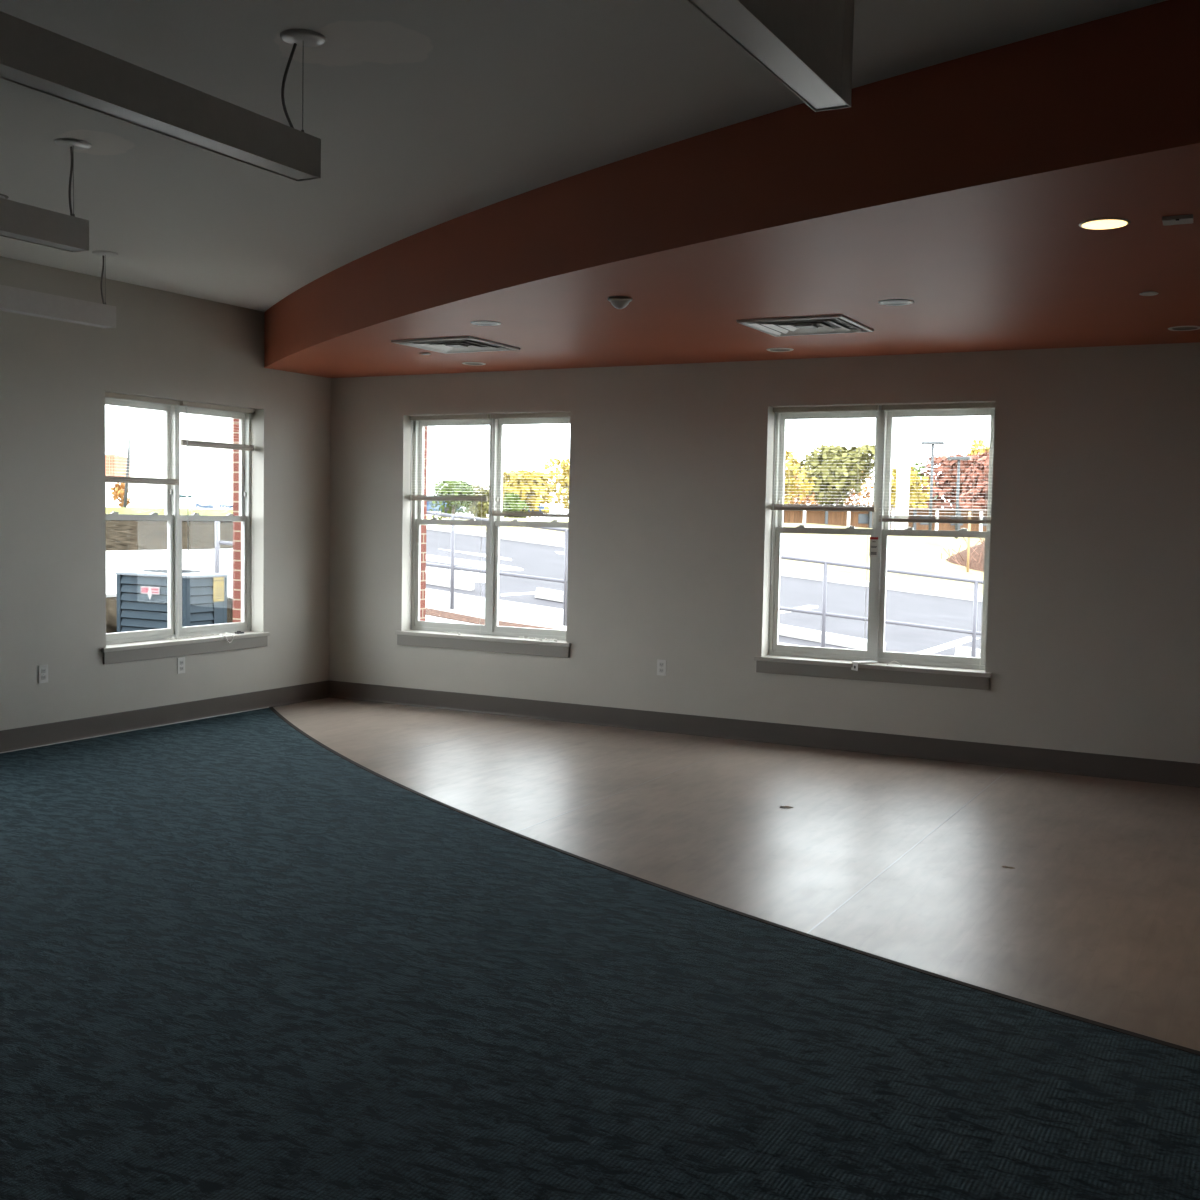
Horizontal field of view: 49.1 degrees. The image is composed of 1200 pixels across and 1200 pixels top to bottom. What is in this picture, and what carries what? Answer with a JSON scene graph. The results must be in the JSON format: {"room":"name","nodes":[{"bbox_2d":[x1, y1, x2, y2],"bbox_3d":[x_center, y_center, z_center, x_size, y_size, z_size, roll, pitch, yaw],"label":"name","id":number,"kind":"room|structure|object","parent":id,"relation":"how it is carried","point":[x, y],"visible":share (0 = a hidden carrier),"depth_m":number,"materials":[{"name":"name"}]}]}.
{"room":"empty community room","nodes":[
{"label":"empty community room","id":0,"kind":"room"},
{"bbox_2d":[0,256,330,730],"bbox_3d":[-5.418,-0.282,5.212,0.200,3.800,13.100,3,4,28],"label":"wall","id":1,"kind":"structure","parent":0,"point":[55,376],"depth_m":8.90,"materials":[{"name":"beige paint"}]},
{"bbox_2d":[38,665,47,682],"bbox_3d":[-3.595,0.479,8.493,0.009,0.116,0.072,3,4,28],"label":"wall outlet","id":2,"kind":"object","parent":1,"relation":"attached to","point":[42,669],"visible":1,"depth_m":8.49,"materials":[{"name":"white plastic"}]},
{"bbox_2d":[0,680,328,752],"bbox_3d":[-5.326,1.046,5.286,0.016,0.144,12.995,3,4,28],"label":"baseboard","id":3,"kind":"structure","parent":1,"relation":"attached to","point":[62,731],"depth_m":9.34,"materials":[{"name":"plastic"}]},
{"bbox_2d":[177,657,184,673],"bbox_3d":[-3.038,0.476,9.541,0.009,0.116,0.072,3,4,28],"label":"wall outlet","id":4,"kind":"object","parent":1,"relation":"attached to","point":[180,661],"visible":1,"depth_m":9.54,"materials":[{"name":"white plastic"}]},
{"bbox_2d":[101,397,269,663],"bbox_3d":[-3.057,-0.526,9.602,0.235,1.847,1.623,3,4,28],"label":"window","id":5,"kind":"structure","parent":1,"relation":"in","point":[129,646],"depth_m":9.63,"materials":[{"name":"white plastic"}]},
{"bbox_2d":[105,392,179,572],"bbox_3d":[-3.237,-0.569,9.252,0.056,1.721,0.744,3,4,28],"label":"mini blind","id":6,"kind":"object","parent":5,"relation":"attached to","point":[113,479],"visible":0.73,"depth_m":9.25,"materials":[{"name":"beige plastic"}]},
{"bbox_2d":[168,632,234,642],"bbox_3d":[-2.942,0.297,9.759,0.124,0.074,0.605,3,4,28],"label":"blind cord","id":7,"kind":"object","parent":5,"relation":"on","point":[226,633],"visible":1,"depth_m":9.87,"materials":[{"name":"white plastic"}]},
{"bbox_2d":[180,401,254,630],"bbox_3d":[-2.874,-0.605,9.931,0.056,1.721,0.744,3,4,28],"label":"mini blind","id":8,"kind":"object","parent":5,"relation":"attached to","point":[194,443],"visible":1,"depth_m":9.86,"materials":[{"name":"beige plastic"}]},
{"bbox_2d":[233,418,240,622],"bbox_3d":[-5.506,-0.294,5.377,0.090,3.800,13.310,3,4,28],"label":"brick wall","id":9,"kind":"structure","parent":0,"point":[236,524],"depth_m":10.34,"materials":[{"name":"red brick"}]},
{"bbox_2d":[420,426,427,620],"bbox_3d":[3.065,0.331,8.434,12.400,5.100,0.090,3,4,28],"label":"brick wall","id":10,"kind":"structure","parent":0,"point":[423,526],"depth_m":10.82,"materials":[{"name":"red brick"}]},
{"bbox_2d":[0,0,1166,311],"bbox_3d":[0.019,-1.737,2.286,12.000,0.120,13.000,3,4,28],"label":"ceiling","id":11,"kind":"structure","parent":0,"point":[425,114],"depth_m":4.90,"materials":[{"name":"paint"}]},
{"bbox_2d":[0,194,8,198],"bbox_3d":[-3.010,-1.992,6.502,0.156,0.016,0.156,3,4,28],"label":"ceiling disc","id":12,"kind":"object","parent":11,"relation":"attached to","point":[1,195],"visible":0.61,"depth_m":6.49,"materials":[{"name":"white"}]},
{"bbox_2d":[0,138,91,251],"bbox_3d":[-3.044,-1.625,4.011,0.148,0.439,3.638,3,4,28],"label":"linear pendant light","id":13,"kind":"object","parent":11,"relation":"hanging from","point":[18,221],"visible":1,"depth_m":5.43,"materials":[{"name":"metal"}]},
{"bbox_2d":[0,251,117,327],"bbox_3d":[-3.803,-1.789,6.388,0.148,0.439,3.638,3,4,28],"label":"linear pendant light","id":14,"kind":"object","parent":11,"relation":"hanging from","point":[12,299],"visible":1,"depth_m":7.62,"materials":[{"name":"metal"}]},
{"bbox_2d":[0,11,325,181],"bbox_3d":[-1.715,-1.526,2.857,0.148,0.439,3.338,3,4,28],"label":"linear pendant light","id":15,"kind":"object","parent":11,"relation":"hanging from","point":[34,57],"visible":1,"depth_m":3.70,"materials":[{"name":"metal"}]},
{"bbox_2d":[686,0,853,111],"bbox_3d":[-0.096,-1.449,2.128,0.100,0.439,3.051,3,4,28],"label":"linear pendant light","id":16,"kind":"object","parent":11,"relation":"hanging from","point":[806,45],"visible":1,"depth_m":3.16,"materials":[{"name":"metal"}]},
{"bbox_2d":[264,0,1199,377],"bbox_3d":[1.795,-1.639,5.637,12.000,0.426,5.432,3,4,28],"label":"ceiling","id":17,"kind":"structure","parent":0,"point":[961,189],"depth_m":5.53,"materials":[{"name":"orange paint"}]},
{"bbox_2d":[391,336,520,353],"bbox_3d":[-0.929,-1.652,8.530,0.600,0.016,0.600,3,4,28],"label":"ceiling vent","id":18,"kind":"object","parent":17,"relation":"in","point":[462,344],"visible":1,"depth_m":8.50,"materials":[{"name":"white metal"}]},
{"bbox_2d":[462,362,485,364],"bbox_3d":[-0.920,-1.725,9.598,0.176,0.004,0.176,3,4,28],"label":"recessed light","id":19,"kind":"object","parent":17,"relation":"in","point":[465,363],"visible":1,"depth_m":9.59,"materials":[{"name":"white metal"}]},
{"bbox_2d":[471,321,500,325],"bbox_3d":[-0.656,-1.592,7.563,0.176,0.004,0.176,3,4,28],"label":"recessed light","id":20,"kind":"object","parent":17,"relation":"in","point":[482,323],"visible":1,"depth_m":7.57,"materials":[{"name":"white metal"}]},
{"bbox_2d":[608,296,631,308],"bbox_3d":[0.100,-1.491,6.615,0.124,0.056,0.124,3,4,28],"label":"sensor","id":21,"kind":"object","parent":17,"relation":"attached to","point":[619,302],"visible":1,"depth_m":6.58,"materials":[{"name":"white plastic"}]},
{"bbox_2d":[766,348,793,351],"bbox_3d":[1.161,-1.614,8.481,0.176,0.004,0.176,3,4,28],"label":"recessed light","id":22,"kind":"object","parent":17,"relation":"in","point":[768,349],"visible":1,"depth_m":8.48,"materials":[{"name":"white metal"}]},
{"bbox_2d":[736,314,873,336],"bbox_3d":[1.161,-1.540,7.396,0.600,0.016,0.600,3,4,28],"label":"ceiling vent","id":23,"kind":"object","parent":17,"relation":"in","point":[837,323],"visible":1,"depth_m":7.37,"materials":[{"name":"white metal"}]},
{"bbox_2d":[878,299,913,305],"bbox_3d":[1.480,-1.488,6.573,0.176,0.004,0.176,3,4,28],"label":"recessed light","id":24,"kind":"object","parent":17,"relation":"in","point":[893,302],"visible":1,"depth_m":6.57,"materials":[{"name":"white metal"}]},
{"bbox_2d":[1079,218,1129,229],"bbox_3d":[1.836,-1.368,4.785,0.176,0.004,0.176,3,4,28],"label":"recessed light","id":25,"kind":"object","parent":17,"relation":"in","point":[1102,223],"visible":1,"depth_m":4.77,"materials":[{"name":"white metal"}]},
{"bbox_2d":[1139,291,1158,295],"bbox_3d":[2.577,-1.438,6.171,0.084,0.010,0.084,3,4,28],"label":"sprinkler cover","id":26,"kind":"object","parent":17,"relation":"attached to","point":[1149,293],"visible":1,"depth_m":6.16,"materials":[{"name":"white metal"}]},
{"bbox_2d":[1162,214,1192,225],"bbox_3d":[2.056,-1.352,4.679,0.100,0.016,0.092,3,4,25],"label":"ceiling device","id":27,"kind":"object","parent":17,"relation":"attached to","point":[1179,219],"visible":1,"depth_m":4.65,"materials":[{"name":"white"}]},
{"bbox_2d":[1168,326,1199,330],"bbox_3d":[3.222,-1.496,7.241,0.176,0.004,0.176,3,4,28],"label":"recessed light","id":28,"kind":"object","parent":17,"relation":"in","point":[1176,328],"visible":1,"depth_m":7.25,"materials":[{"name":"white metal"}]},
{"bbox_2d":[273,698,1199,1050],"bbox_3d":[-0.043,1.456,2.487,12.000,0.120,13.000,3,4,28],"label":"floor","id":29,"kind":"structure","parent":0,"point":[1096,917],"depth_m":6.49,"materials":[{"name":"laminate"}]},
{"bbox_2d":[358,719,534,762],"bbox_3d":[-1.015,0.963,9.076,0.007,0.001,2.220,3,4,28],"label":"trim","id":30,"kind":"structure","parent":29,"relation":"on","point":[533,719],"depth_m":8.98,"materials":[{"name":"grey"}]},
{"bbox_2d":[0,708,1199,1199],"bbox_3d":[-0.214,1.410,2.150,11.950,0.008,12.229,3,4,28],"label":"carpet","id":31,"kind":"object","parent":29,"relation":"on","point":[241,959],"visible":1,"depth_m":3.95,"materials":[{"name":"blue carpet"}]},
{"bbox_2d":[517,742,750,831],"bbox_3d":[0.327,1.067,7.836,0.007,0.001,3.150,3,4,28],"label":"trim","id":32,"kind":"structure","parent":29,"relation":"on","point":[749,742],"depth_m":7.49,"materials":[{"name":"grey"}]},
{"bbox_2d":[269,707,1199,1055],"bbox_3d":[1.217,1.242,5.246,1.145,0.010,12.738,-2,5,-42],"label":"trim","id":33,"kind":"structure","parent":29,"relation":"on","point":[955,981],"depth_m":4.99,"materials":[{"name":"grey"}]},
{"bbox_2d":[807,768,1010,932],"bbox_3d":[1.682,1.168,6.641,0.007,0.001,3.990,3,4,28],"label":"trim","id":34,"kind":"structure","parent":29,"relation":"on","point":[1009,768],"depth_m":6.05,"materials":[{"name":"grey"}]},
{"bbox_2d":[329,342,1199,763],"bbox_3d":[3.049,-0.308,8.234,12.300,3.800,0.200,3,4,28],"label":"wall","id":35,"kind":"structure","parent":0,"point":[1093,637],"depth_m":9.13,"materials":[{"name":"beige paint"}]},
{"bbox_2d":[395,417,570,657],"bbox_3d":[-0.873,-0.528,10.304,1.623,1.847,0.235,3,4,28],"label":"window","id":36,"kind":"structure","parent":35,"relation":"in","point":[492,637],"depth_m":10.36,"materials":[{"name":"white plastic"}]},
{"bbox_2d":[410,414,489,630],"bbox_3d":[-1.218,-0.607,10.480,0.744,1.721,0.056,3,4,28],"label":"mini blind","id":37,"kind":"object","parent":36,"relation":"attached to","point":[478,416],"visible":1,"depth_m":10.46,"materials":[{"name":"beige plastic"}]},
{"bbox_2d":[490,412,569,639],"bbox_3d":[-0.539,-0.571,10.119,0.744,1.721,0.056,3,4,28],"label":"mini blind","id":38,"kind":"object","parent":36,"relation":"attached to","point":[564,414],"visible":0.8,"depth_m":10.10,"materials":[{"name":"beige plastic"}]},
{"bbox_2d":[519,636,542,640],"bbox_3d":[-0.529,0.294,10.090,0.226,0.020,0.046,3,4,28],"label":"cord","id":39,"kind":"object","parent":36,"relation":"on","point":[519,636],"visible":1,"depth_m":10.09,"materials":[{"name":"white plastic"}]},
{"bbox_2d":[657,659,665,675],"bbox_3d":[0.447,0.491,9.547,0.072,0.116,0.009,3,4,28],"label":"wall outlet","id":40,"kind":"object","parent":35,"relation":"attached to","point":[661,664],"visible":1,"depth_m":9.54,"materials":[{"name":"white plastic"}]},
{"bbox_2d":[329,680,1199,787],"bbox_3d":[3.019,1.024,8.197,11.995,0.144,0.016,3,4,28],"label":"baseboard","id":41,"kind":"structure","parent":35,"relation":"attached to","point":[1166,772],"depth_m":9.07,"materials":[{"name":"plastic"}]},
{"bbox_2d":[754,405,994,689],"bbox_3d":[1.861,-0.384,8.850,1.623,1.847,0.235,3,4,28],"label":"window","id":42,"kind":"structure","parent":35,"relation":"in","point":[916,669],"depth_m":8.89,"materials":[{"name":"white plastic"}]},
{"bbox_2d":[771,405,878,660],"bbox_3d":[1.516,-0.463,9.027,0.744,1.721,0.056,3,4,28],"label":"mini blind","id":43,"kind":"object","parent":42,"relation":"attached to","point":[815,507],"visible":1,"depth_m":9.00,"materials":[{"name":"beige plastic"}]},
{"bbox_2d":[869,521,877,556],"bbox_3d":[1.847,-0.424,8.864,0.058,0.265,0.011,3,4,28],"label":"tag","id":44,"kind":"object","parent":43,"relation":"hanging from","point":[873,550],"visible":1,"depth_m":8.87,"materials":[{"name":"grey paper"}]},
{"bbox_2d":[851,660,877,670],"bbox_3d":[1.784,0.443,8.863,0.167,0.059,0.072,0,4,-24],"label":"bracket","id":45,"kind":"object","parent":42,"relation":"attached to","point":[855,663],"visible":1,"depth_m":8.83,"materials":[{"name":"white metal"}]},
{"bbox_2d":[879,402,994,668],"bbox_3d":[2.196,-0.427,8.665,0.744,1.721,0.056,3,4,28],"label":"mini blind","id":46,"kind":"object","parent":42,"relation":"attached to","point":[882,518],"visible":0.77,"depth_m":8.64,"materials":[{"name":"beige plastic"}]},
{"label":"outside","id":47,"kind":"structure","parent":0,"visible":0},
{"bbox_2d":[106,549,232,596],"bbox_3d":[-6.313,-0.372,13.752,3.797,0.563,17.319,3,4,23],"label":"concrete walk","id":48,"kind":"structure","parent":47,"point":[203,560],"depth_m":16.08,"materials":[{"name":"white concrete"}]},
{"bbox_2d":[215,521,232,572],"bbox_3d":[-3.514,-0.528,14.871,1.623,0.797,0.052,0,4,-13],"label":"guard railing","id":49,"kind":"object","parent":48,"relation":"on","point":[218,542],"visible":0.33,"depth_m":14.67,"materials":[{"name":"grey metal"}]},
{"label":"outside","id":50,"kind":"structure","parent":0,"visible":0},
{"bbox_2d":[106,507,232,515],"bbox_3d":[-12.814,-2.217,33.190,10.168,0.265,2.904,1,4,-3],"label":"grass berm","id":51,"kind":"structure","parent":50,"point":[143,511],"depth_m":31.85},
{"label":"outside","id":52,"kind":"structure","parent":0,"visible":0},
{"bbox_2d":[427,515,984,595],"bbox_3d":[-4.098,-1.427,56.417,94.000,4.251,121.418,3,4,28],"label":"lawn","id":53,"kind":"structure","parent":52,"point":[922,554],"depth_m":32.31,"materials":[{"name":"plant"}]},
{"bbox_2d":[105,454,129,507],"bbox_3d":[-27.592,-5.877,62.652,9.600,3.900,6.050,0,4,-10],"label":"brick building","id":54,"kind":"structure","parent":53,"relation":"on","point":[116,468],"depth_m":60.58,"materials":[{"name":"white brick"}]},
{"bbox_2d":[110,483,129,506],"bbox_3d":[-14.732,-3.190,40.301,0.608,0.979,0.645,2,4,13],"label":"autumn tree","id":55,"kind":"object","parent":53,"relation":"on","point":[118,490],"visible":0.89,"depth_m":40.26,"materials":[{"name":"brown plant"}]},
{"bbox_2d":[123,430,129,507],"bbox_3d":[-14.305,-4.541,39.930,0.408,4.206,0.104,1,4,-4],"label":"leaning pole","id":56,"kind":"object","parent":53,"relation":"on","point":[128,452],"visible":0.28,"depth_m":39.93,"materials":[{"name":"grey"}]},
{"bbox_2d":[130,407,232,509],"bbox_3d":[-9.723,-4.055,38.270,7.100,3.200,3.200,1,4,-4],"label":"building","id":57,"kind":"structure","parent":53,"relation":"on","point":[210,470],"depth_m":36.65,"materials":[{"name":"white"}]},
{"bbox_2d":[428,479,474,519],"bbox_3d":[-3.361,-2.272,30.049,1.023,0.977,1.186,0,4,-18],"label":"shrub","id":58,"kind":"object","parent":53,"relation":"on","point":[462,488],"visible":0.67,"depth_m":29.97,"materials":[{"name":"green plant"}]},
{"bbox_2d":[466,484,503,517],"bbox_3d":[-2.778,-2.321,31.511,0.989,0.915,1.115,0,4,-10],"label":"shrub","id":59,"kind":"object","parent":53,"relation":"on","point":[480,509],"visible":0.52,"depth_m":31.30,"materials":[{"name":"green plant"}]},
{"bbox_2d":[543,457,569,513],"bbox_3d":[-1.192,-5.862,68.268,3.905,3.289,4.422,4,4,36],"label":"autumn tree","id":60,"kind":"object","parent":53,"relation":"on","point":[564,483],"visible":0.12,"depth_m":68.00,"materials":[{"name":"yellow plant"}]},
{"bbox_2d":[784,448,816,503],"bbox_3d":[8.587,-5.311,60.369,2.730,3.559,1.872,2,4,20],"label":"autumn tree","id":61,"kind":"object","parent":53,"relation":"on","point":[793,471],"visible":0.27,"depth_m":60.09,"materials":[{"name":"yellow plant"}]},
{"bbox_2d":[784,468,817,505],"bbox_3d":[11.675,-6.295,78.997,4.361,3.305,4.252,2,4,18],"label":"autumn tree","id":62,"kind":"object","parent":53,"relation":"on","point":[804,500],"visible":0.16,"depth_m":78.19,"materials":[{"name":"brown plant"}]},
{"bbox_2d":[795,444,874,505],"bbox_3d":[11.888,-5.794,65.772,4.080,3.971,4.708,0,4,-10],"label":"autumn tree","id":63,"kind":"object","parent":53,"relation":"on","point":[822,471],"visible":0.86,"depth_m":64.55,"materials":[{"name":"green plant"}]},
{"bbox_2d":[783,505,986,530],"bbox_3d":[10.309,-3.040,49.288,9.600,0.860,3.600,1,4,0],"label":"fence","id":64,"kind":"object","parent":53,"relation":"on","point":[843,518],"visible":0.28,"depth_m":47.88,"materials":[{"name":"beige wood"}]},
{"bbox_2d":[895,433,910,529],"bbox_3d":[10.370,-3.981,44.990,0.425,3.400,0.425,3,4,28],"label":"column","id":65,"kind":"structure","parent":53,"relation":"on","point":[902,483],"depth_m":44.81,"materials":[{"name":"white"}]},
{"bbox_2d":[893,477,934,507],"bbox_3d":[14.299,-4.607,60.928,2.112,2.306,2.574,-2,5,-43],"label":"autumn tree","id":66,"kind":"object","parent":53,"relation":"on","point":[923,497],"visible":0.19,"depth_m":60.27,"materials":[{"name":"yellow plant"}]},
{"bbox_2d":[892,462,936,504],"bbox_3d":[19.053,-6.402,78.787,3.169,3.829,3.843,0,4,-22],"label":"autumn tree","id":67,"kind":"object","parent":53,"relation":"on","point":[919,470],"visible":0.05,"depth_m":78.30,"materials":[{"name":"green plant"}]},
{"bbox_2d":[921,442,944,529],"bbox_3d":[11.367,-3.818,45.090,0.760,3.199,0.240,3,4,28],"label":"light","id":68,"kind":"object","parent":53,"relation":"on","point":[922,443],"visible":0.91,"depth_m":45.03,"materials":[{"name":"grey metal"}]},
{"bbox_2d":[947,457,970,538],"bbox_3d":[12.264,-3.498,45.082,0.760,2.802,0.240,3,4,28],"label":"light","id":69,"kind":"object","parent":53,"relation":"on","point":[948,458],"visible":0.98,"depth_m":45.02,"materials":[{"name":"grey metal"}]},
{"bbox_2d":[941,537,984,571],"bbox_3d":[11.637,-1.250,34.418,5.908,1.680,5.991,3,4,28],"label":"mound","id":70,"kind":"object","parent":53,"relation":"on","point":[976,560],"visible":0.1,"depth_m":33.85,"materials":[{"name":"brown soil"}]},
{"bbox_2d":[966,511,970,571],"bbox_3d":[8.954,-1.398,31.921,0.055,1.500,0.055,-2,5,-39],"label":"marker stake","id":71,"kind":"object","parent":53,"relation":"on","point":[969,518],"visible":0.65,"depth_m":31.91,"materials":[{"name":"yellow wood"}]},
{"bbox_2d":[954,450,988,508],"bbox_3d":[16.434,-4.609,55.503,2.883,3.431,3.833,2,4,15],"label":"autumn tree","id":72,"kind":"object","parent":53,"relation":"on","point":[980,471],"visible":0.33,"depth_m":54.80,"materials":[{"name":"brown plant"}]},
{"bbox_2d":[967,438,989,454],"bbox_3d":[21.595,-6.675,74.439,1.739,5.017,1.985,3,4,26],"label":"autumn tree","id":73,"kind":"object","parent":53,"relation":"on","point":[981,442],"visible":0.16,"depth_m":74.11,"materials":[{"name":"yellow plant"}]},
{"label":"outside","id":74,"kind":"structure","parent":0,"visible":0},
{"bbox_2d":[426,530,982,655],"bbox_3d":[7.596,0.434,20.091,23.571,2.621,11.564,1,4,-1],"label":"road","id":75,"kind":"structure","parent":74,"point":[539,560],"depth_m":21.30,"materials":[{"name":"grey asphalt"}]},
{"bbox_2d":[426,573,474,590],"bbox_3d":[-2.544,-0.328,17.422,1.802,0.356,0.180,2,4,11],"label":"wheel stop","id":76,"kind":"object","parent":75,"relation":"on","point":[432,579],"visible":0.35,"depth_m":17.25,"materials":[{"name":"concrete"}]},
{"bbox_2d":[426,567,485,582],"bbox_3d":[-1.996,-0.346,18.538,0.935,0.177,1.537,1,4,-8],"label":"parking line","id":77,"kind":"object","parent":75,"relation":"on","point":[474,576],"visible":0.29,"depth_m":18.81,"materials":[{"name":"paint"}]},
{"bbox_2d":[426,554,523,570],"bbox_3d":[-2.033,-0.579,20.515,1.641,0.219,0.910,2,4,9],"label":"parking line","id":78,"kind":"object","parent":75,"relation":"on","point":[470,563],"visible":0.74,"depth_m":20.49,"materials":[{"name":"paint"}]},
{"bbox_2d":[441,549,511,560],"bbox_3d":[-2.040,-0.760,22.049,1.319,0.175,0.378,2,4,20],"label":"parking line","id":79,"kind":"object","parent":75,"relation":"on","point":[470,553],"visible":0.76,"depth_m":21.99,"materials":[{"name":"paint"}]},
{"bbox_2d":[501,592,534,595],"bbox_3d":[-1.064,-0.082,17.579,0.143,0.032,1.131,3,4,30],"label":"parking line","id":80,"kind":"object","parent":75,"relation":"on","point":[522,593],"visible":0.64,"depth_m":17.47,"materials":[{"name":"paint"}]},
{"bbox_2d":[535,587,563,601],"bbox_3d":[0.033,0.043,17.187,1.802,0.356,0.180,2,4,14],"label":"wheel stop","id":81,"kind":"object","parent":75,"relation":"on","point":[542,593],"visible":0.35,"depth_m":17.27,"materials":[{"name":"concrete"}]},
{"bbox_2d":[426,525,982,601],"bbox_3d":[7.697,0.018,25.859,23.368,2.711,0.211,1,4,-1],"label":"curb","id":82,"kind":"object","parent":75,"relation":"on","point":[464,531],"visible":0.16,"depth_m":25.70,"materials":[{"name":"concrete"}]},
{"bbox_2d":[779,605,817,613],"bbox_3d":[2.978,0.145,20.083,0.199,0.035,2.158,3,4,28],"label":"parking line","id":83,"kind":"object","parent":75,"relation":"on","point":[806,607],"visible":0.53,"depth_m":20.44,"materials":[{"name":"paint"}]},
{"bbox_2d":[779,624,885,650],"bbox_3d":[2.685,0.444,16.777,1.901,0.368,0.180,3,4,21],"label":"wheel stop","id":84,"kind":"object","parent":75,"relation":"on","point":[784,630],"visible":0.55,"depth_m":16.65,"materials":[{"name":"concrete"}]},
{"bbox_2d":[916,637,979,653],"bbox_3d":[4.722,0.637,17.959,0.167,0.031,3.554,3,4,28],"label":"parking line","id":85,"kind":"object","parent":75,"relation":"on","point":[966,639],"visible":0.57,"depth_m":17.98,"materials":[{"name":"paint"}]},
{"bbox_2d":[954,645,980,657],"bbox_3d":[5.466,0.807,16.820,1.802,0.356,0.180,3,4,21],"label":"wheel stop","id":86,"kind":"object","parent":75,"relation":"on","point":[962,651],"visible":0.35,"depth_m":17.02,"materials":[{"name":"concrete"}]},
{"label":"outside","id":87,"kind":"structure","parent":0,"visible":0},
{"bbox_2d":[227,588,799,645],"bbox_3d":[3.895,1.066,13.694,15.600,2.011,9.810,3,4,28],"label":"sidewalk","id":88,"kind":"structure","parent":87,"point":[469,605],"depth_m":15.70,"materials":[{"name":"concrete"}]},
{"bbox_2d":[425,608,561,629],"bbox_3d":[-0.553,0.344,14.561,3.074,0.391,0.613,2,4,10],"label":"mulch strip","id":89,"kind":"object","parent":88,"relation":"on","point":[432,612],"visible":0.31,"depth_m":14.72,"materials":[{"name":"red plant"}]},
{"bbox_2d":[426,511,981,656],"bbox_3d":[2.229,0.110,14.931,8.645,2.084,0.048,1,4,6],"label":"guard railing","id":90,"kind":"object","parent":88,"relation":"on","point":[452,567],"visible":0.42,"depth_m":14.89,"materials":[{"name":"grey metal"}]},
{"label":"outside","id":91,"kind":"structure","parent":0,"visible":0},
{"bbox_2d":[106,520,232,632],"bbox_3d":[-4.446,-1.333,55.772,94.000,4.251,103.000,3,4,28],"label":"terrain","id":92,"kind":"structure","parent":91,"point":[121,535],"depth_m":18.84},
{"bbox_2d":[115,569,227,632],"bbox_3d":[-4.089,0.071,12.556,1.070,0.724,0.680,3,4,28],"label":"condenser unit","id":93,"kind":"object","parent":92,"relation":"on","point":[142,596],"visible":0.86,"depth_m":12.38,"materials":[{"name":"metal"}]},
{"bbox_2d":[141,587,148,592],"bbox_3d":[-4.269,-0.092,12.342,0.098,0.048,0.002,3,4,28],"label":"print","id":94,"kind":"object","parent":93,"relation":"attached to","point":[143,589],"depth_m":12.34,"materials":[{"name":"red paper"}]},
{"bbox_2d":[142,569,200,572],"bbox_3d":[-4.082,-0.275,12.534,0.615,0.030,0.458,3,4,28],"label":"fan grille","id":95,"kind":"object","parent":93,"relation":"attached to","point":[147,570],"depth_m":12.52,"materials":[{"name":"black metal"}]},
{"bbox_2d":[427,496,462,512],"bbox_3d":[-12.789,-7.191,100.217,4.450,1.420,1.780,2,4,8],"label":"parked car","id":96,"kind":"object","parent":92,"relation":"on","point":[428,502],"visible":0.05,"depth_m":99.37,"materials":[{"name":"blue paint"}]},
{"bbox_2d":[502,492,528,517],"bbox_3d":[-2.998,-3.264,45.483,0.994,1.002,0.955,0,4,-23],"label":"shrub","id":97,"kind":"object","parent":92,"relation":"on","point":[508,506],"visible":0.81,"depth_m":45.30,"materials":[{"name":"green plant"}]},
{"bbox_2d":[488,469,554,517],"bbox_3d":[-3.557,-4.878,60.546,2.941,2.336,3.536,-2,4,-37],"label":"autumn tree","id":98,"kind":"object","parent":92,"relation":"on","point":[525,482],"visible":0.65,"depth_m":60.15,"materials":[{"name":"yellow plant"}]},
{"bbox_2d":[528,505,549,513],"bbox_3d":[-6.160,-7.090,100.654,4.450,1.420,1.780,2,4,8],"label":"parked car","id":99,"kind":"object","parent":92,"relation":"on","point":[540,505],"visible":0.09,"depth_m":99.56,"materials":[{"name":"blue paint"}]},
{"bbox_2d":[843,471,873,506],"bbox_3d":[18.966,-7.673,96.734,4.915,4.111,5.379,1,4,-9],"label":"autumn tree","id":100,"kind":"object","parent":92,"relation":"on","point":[865,489],"visible":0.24,"depth_m":96.31,"materials":[{"name":"brown plant"}]},
{"bbox_2d":[890,466,920,507],"bbox_3d":[12.930,-4.480,56.607,1.754,2.864,1.859,2,4,18],"label":"autumn tree","id":101,"kind":"object","parent":92,"relation":"on","point":[914,481],"visible":0.19,"depth_m":56.34,"materials":[{"name":"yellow plant"}]},
{"bbox_2d":[920,453,984,508],"bbox_3d":[18.293,-5.344,65.212,5.303,3.751,4.656,2,4,8],"label":"autumn tree","id":102,"kind":"object","parent":92,"relation":"on","point":[946,467],"visible":0.34,"depth_m":64.38,"materials":[{"name":"brown plant"}]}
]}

